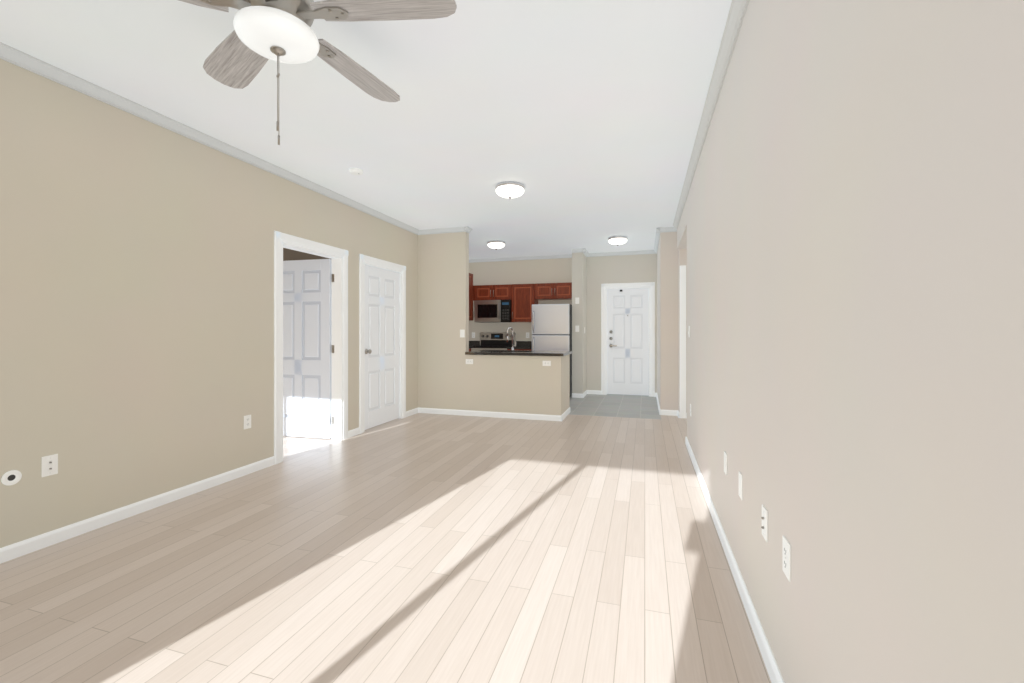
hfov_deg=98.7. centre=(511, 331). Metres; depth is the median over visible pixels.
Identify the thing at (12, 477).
grommet
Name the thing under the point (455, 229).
crown molding
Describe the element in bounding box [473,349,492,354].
countertop
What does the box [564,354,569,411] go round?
wall
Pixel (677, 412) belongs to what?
baseboard
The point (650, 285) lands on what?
door frame
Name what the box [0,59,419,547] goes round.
wall
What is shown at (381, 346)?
closet door
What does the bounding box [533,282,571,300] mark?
upper cabinet
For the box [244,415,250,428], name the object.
electrical outlet
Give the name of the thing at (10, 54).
crown molding
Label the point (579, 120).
ceiling
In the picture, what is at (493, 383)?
wall
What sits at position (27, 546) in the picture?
baseboard
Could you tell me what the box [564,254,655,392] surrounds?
wall
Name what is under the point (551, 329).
refrigerator
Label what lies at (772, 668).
baseboard
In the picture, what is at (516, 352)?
countertop
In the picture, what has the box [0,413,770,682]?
floor
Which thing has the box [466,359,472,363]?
outlet
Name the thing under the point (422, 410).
baseboard
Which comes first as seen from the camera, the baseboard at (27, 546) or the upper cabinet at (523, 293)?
the baseboard at (27, 546)
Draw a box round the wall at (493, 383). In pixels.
[420,232,563,414]
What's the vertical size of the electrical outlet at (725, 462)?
0.116 m
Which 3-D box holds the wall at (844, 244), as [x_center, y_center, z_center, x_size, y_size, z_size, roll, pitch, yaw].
[1.312,-0.140,2.633,0.150,2.750,8.140,0,0,17]
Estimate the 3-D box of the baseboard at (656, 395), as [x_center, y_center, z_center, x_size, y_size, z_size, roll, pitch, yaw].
[2.436,1.196,7.379,0.040,0.078,1.864,0,0,17]
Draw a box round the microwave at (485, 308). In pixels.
[473,297,504,322]
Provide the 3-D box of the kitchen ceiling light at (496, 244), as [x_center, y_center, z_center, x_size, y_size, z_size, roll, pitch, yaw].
[-0.268,-1.446,7.487,0.310,0.135,0.310,0,0,17]
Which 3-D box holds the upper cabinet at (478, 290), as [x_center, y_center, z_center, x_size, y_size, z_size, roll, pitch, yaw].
[-0.364,-0.777,9.014,0.830,0.305,0.350,0,0,17]
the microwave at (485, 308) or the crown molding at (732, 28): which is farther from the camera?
the microwave at (485, 308)
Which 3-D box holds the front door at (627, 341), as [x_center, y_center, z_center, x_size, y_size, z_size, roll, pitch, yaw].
[2.218,0.205,8.438,0.774,2.035,0.106,0,0,17]
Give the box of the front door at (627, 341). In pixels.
[607,288,648,395]
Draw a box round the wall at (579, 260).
[572,253,587,393]
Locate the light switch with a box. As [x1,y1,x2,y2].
[460,330,464,336]
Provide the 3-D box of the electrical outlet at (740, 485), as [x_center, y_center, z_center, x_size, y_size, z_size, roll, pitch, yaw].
[1.087,0.735,2.095,0.006,0.116,0.072,0,0,17]
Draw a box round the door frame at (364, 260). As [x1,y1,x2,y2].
[359,254,405,433]
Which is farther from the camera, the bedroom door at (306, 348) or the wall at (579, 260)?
the wall at (579, 260)
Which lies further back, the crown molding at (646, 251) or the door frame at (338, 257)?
the crown molding at (646, 251)
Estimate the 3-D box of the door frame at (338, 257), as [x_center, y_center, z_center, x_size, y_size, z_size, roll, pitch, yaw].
[-2.109,0.152,4.595,0.150,2.165,1.050,0,0,17]
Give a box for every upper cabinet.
[469,273,472,320]
[473,285,512,296]
[513,284,540,321]
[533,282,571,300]
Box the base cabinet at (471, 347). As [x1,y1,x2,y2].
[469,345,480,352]
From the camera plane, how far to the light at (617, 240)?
7.04 m
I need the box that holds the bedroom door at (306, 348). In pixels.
[283,259,333,438]
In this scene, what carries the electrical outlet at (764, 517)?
attached to the wall at (844, 244)
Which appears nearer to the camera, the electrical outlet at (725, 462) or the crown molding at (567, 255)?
the electrical outlet at (725, 462)
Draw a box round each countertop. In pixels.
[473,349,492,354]
[477,349,532,355]
[481,345,528,348]
[525,349,571,355]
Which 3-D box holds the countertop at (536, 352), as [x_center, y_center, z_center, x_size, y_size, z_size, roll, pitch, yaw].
[0.545,0.324,6.442,0.560,0.038,0.780,0,0,17]
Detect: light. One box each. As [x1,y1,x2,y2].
[487,240,504,249]
[495,181,524,198]
[608,236,626,245]
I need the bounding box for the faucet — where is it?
[505,327,516,348]
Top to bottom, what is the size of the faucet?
0.371 m
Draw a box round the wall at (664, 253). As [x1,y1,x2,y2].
[656,232,671,409]
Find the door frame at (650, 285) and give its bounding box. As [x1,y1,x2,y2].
[602,282,653,396]
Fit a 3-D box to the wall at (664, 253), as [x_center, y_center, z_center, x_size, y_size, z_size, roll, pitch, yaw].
[2.510,-0.140,7.348,0.120,2.750,1.820,0,0,17]
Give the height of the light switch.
0.116 m
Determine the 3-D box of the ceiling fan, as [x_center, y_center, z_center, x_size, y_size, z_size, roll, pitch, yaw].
[-0.889,-1.122,1.760,1.353,0.784,1.335,0,0,17]
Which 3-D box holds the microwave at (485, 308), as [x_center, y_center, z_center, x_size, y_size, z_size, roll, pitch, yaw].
[-0.469,-0.434,9.018,0.490,0.504,0.400,0,0,17]
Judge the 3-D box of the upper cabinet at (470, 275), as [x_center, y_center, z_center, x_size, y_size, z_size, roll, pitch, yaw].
[-1.067,-0.690,8.748,0.398,0.950,0.596,0,0,17]
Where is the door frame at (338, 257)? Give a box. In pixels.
[274,231,348,463]
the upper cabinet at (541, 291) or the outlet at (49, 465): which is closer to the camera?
the outlet at (49, 465)
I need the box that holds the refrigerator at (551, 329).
[529,304,571,396]
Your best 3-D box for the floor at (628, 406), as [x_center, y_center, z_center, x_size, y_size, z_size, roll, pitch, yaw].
[0.521,1.293,7.834,3.970,0.124,2.340,0,0,17]
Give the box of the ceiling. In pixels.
[0,0,731,258]
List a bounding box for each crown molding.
[0,42,419,234]
[420,226,471,234]
[469,252,575,262]
[580,249,587,255]
[586,250,651,256]
[652,228,659,253]
[668,0,748,231]
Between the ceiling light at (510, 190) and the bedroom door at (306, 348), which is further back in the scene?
the bedroom door at (306, 348)
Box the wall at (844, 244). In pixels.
[672,0,1023,682]
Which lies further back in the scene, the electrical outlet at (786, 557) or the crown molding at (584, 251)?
the crown molding at (584, 251)
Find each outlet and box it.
[42,454,57,476]
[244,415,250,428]
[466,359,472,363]
[543,361,550,365]
[724,451,726,474]
[738,471,742,499]
[761,504,767,541]
[782,535,790,581]
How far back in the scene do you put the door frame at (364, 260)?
5.73 m
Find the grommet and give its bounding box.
[1,470,21,484]
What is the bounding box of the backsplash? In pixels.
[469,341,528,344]
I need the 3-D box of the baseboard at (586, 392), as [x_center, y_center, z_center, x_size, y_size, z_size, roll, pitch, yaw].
[1.389,1.196,8.384,0.014,0.078,0.544,0,0,17]
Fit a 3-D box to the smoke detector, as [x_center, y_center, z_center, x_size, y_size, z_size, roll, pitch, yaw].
[-1.466,-1.495,4.140,0.128,0.038,0.128,0,0,17]
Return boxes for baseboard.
[0,456,274,563]
[406,408,419,416]
[420,408,563,420]
[563,407,570,417]
[580,390,587,397]
[655,393,659,414]
[676,410,686,417]
[685,437,783,682]
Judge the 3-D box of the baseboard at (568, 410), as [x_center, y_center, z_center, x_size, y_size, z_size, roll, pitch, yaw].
[0.783,1.196,6.376,0.014,0.078,0.720,0,0,17]
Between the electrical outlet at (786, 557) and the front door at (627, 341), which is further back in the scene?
the front door at (627, 341)
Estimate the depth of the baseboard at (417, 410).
6.49 m
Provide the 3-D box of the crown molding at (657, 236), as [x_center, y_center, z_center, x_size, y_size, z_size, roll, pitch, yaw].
[2.421,-1.484,7.360,0.058,0.062,1.908,0,0,17]
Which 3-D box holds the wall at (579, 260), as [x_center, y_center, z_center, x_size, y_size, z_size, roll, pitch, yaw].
[1.284,-0.140,8.408,0.200,2.750,0.500,0,0,17]
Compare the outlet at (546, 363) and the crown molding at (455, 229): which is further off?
the crown molding at (455, 229)
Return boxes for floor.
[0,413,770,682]
[569,394,660,419]
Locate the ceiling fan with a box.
[179,0,456,144]
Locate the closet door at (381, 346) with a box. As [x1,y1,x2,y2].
[365,265,398,429]
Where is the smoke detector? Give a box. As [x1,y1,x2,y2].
[349,168,362,174]

